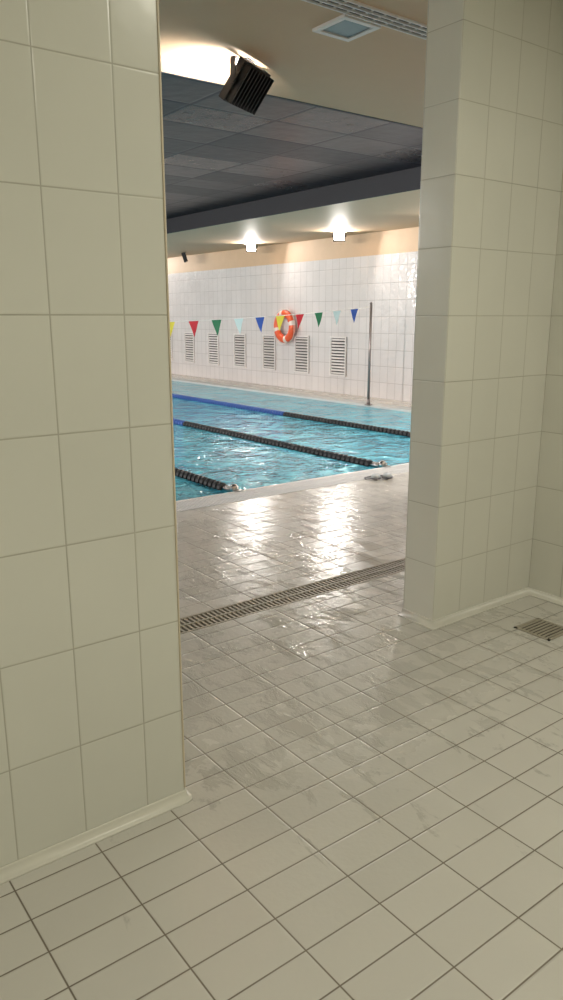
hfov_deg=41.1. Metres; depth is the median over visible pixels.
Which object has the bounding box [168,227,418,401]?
wall
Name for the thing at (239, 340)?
air vent
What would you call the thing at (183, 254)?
floodlight
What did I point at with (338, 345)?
air vent
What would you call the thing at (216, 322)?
flags
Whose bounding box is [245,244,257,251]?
floodlight
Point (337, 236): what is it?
floodlight
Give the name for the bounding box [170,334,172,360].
air vent
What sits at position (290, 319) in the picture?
lifebuoy
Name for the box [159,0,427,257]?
ceiling
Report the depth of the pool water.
9.76 m
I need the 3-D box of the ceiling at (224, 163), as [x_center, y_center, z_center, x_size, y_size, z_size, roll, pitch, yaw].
[-9.542,-5.353,14.997,10.450,0.302,27.530,-10,17,-36]
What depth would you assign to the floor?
2.33 m
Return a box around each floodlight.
[181,253,187,262]
[219,55,273,114]
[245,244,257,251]
[332,232,345,241]
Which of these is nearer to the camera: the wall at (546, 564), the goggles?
the wall at (546, 564)
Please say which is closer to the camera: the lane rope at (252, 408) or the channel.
the channel
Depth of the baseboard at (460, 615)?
3.93 m
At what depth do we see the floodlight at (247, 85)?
4.48 m
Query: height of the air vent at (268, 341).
0.770 m
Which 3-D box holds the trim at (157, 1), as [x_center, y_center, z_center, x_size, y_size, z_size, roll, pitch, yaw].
[-0.311,-0.520,2.051,0.006,2.960,0.013,-10,17,-36]
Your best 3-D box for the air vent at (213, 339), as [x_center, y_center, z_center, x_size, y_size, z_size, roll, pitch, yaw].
[-1.679,-3.730,18.532,0.036,0.770,0.480,-10,17,-36]
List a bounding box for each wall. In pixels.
[0,0,183,866]
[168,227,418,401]
[403,0,562,619]
[529,175,562,597]
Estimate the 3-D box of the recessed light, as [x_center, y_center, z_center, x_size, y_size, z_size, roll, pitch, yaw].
[0.346,-2.512,4.000,0.260,0.014,0.260,-10,17,-36]
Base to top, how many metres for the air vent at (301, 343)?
0.770 m
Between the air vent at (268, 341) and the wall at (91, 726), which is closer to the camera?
the wall at (91, 726)
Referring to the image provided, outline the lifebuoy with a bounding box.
[273,309,294,343]
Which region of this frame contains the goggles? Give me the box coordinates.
[364,472,392,479]
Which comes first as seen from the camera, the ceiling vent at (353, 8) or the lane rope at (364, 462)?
the ceiling vent at (353, 8)
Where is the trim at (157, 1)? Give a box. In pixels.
[156,0,185,787]
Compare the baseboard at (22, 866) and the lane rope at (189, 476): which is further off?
the lane rope at (189, 476)
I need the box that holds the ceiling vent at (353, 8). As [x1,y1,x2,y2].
[302,0,426,39]
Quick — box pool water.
[172,381,410,500]
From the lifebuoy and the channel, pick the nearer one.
the channel
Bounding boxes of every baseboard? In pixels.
[0,788,192,884]
[398,587,562,629]
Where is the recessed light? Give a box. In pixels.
[312,14,380,41]
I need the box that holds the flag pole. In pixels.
[364,302,372,404]
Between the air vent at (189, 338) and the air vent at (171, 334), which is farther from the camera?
the air vent at (171, 334)
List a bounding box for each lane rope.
[172,394,409,436]
[173,418,389,467]
[175,467,242,491]
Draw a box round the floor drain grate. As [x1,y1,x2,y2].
[514,618,562,640]
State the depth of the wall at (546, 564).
3.98 m
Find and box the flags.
[170,307,368,336]
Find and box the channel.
[180,558,404,633]
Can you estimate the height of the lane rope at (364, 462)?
0.124 m
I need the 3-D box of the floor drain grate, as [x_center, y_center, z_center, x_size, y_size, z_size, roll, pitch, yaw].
[1.294,0.637,3.712,0.200,0.004,0.200,-10,17,-36]
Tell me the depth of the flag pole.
12.97 m
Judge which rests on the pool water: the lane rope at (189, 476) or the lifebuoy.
the lane rope at (189, 476)
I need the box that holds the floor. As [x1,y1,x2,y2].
[0,374,562,999]
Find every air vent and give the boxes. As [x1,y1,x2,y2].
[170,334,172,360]
[184,332,194,362]
[207,333,219,364]
[233,333,245,367]
[262,334,275,369]
[294,335,309,372]
[329,336,346,376]
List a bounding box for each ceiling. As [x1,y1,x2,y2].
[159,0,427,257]
[161,71,422,233]
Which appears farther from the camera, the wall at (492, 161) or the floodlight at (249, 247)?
the floodlight at (249, 247)

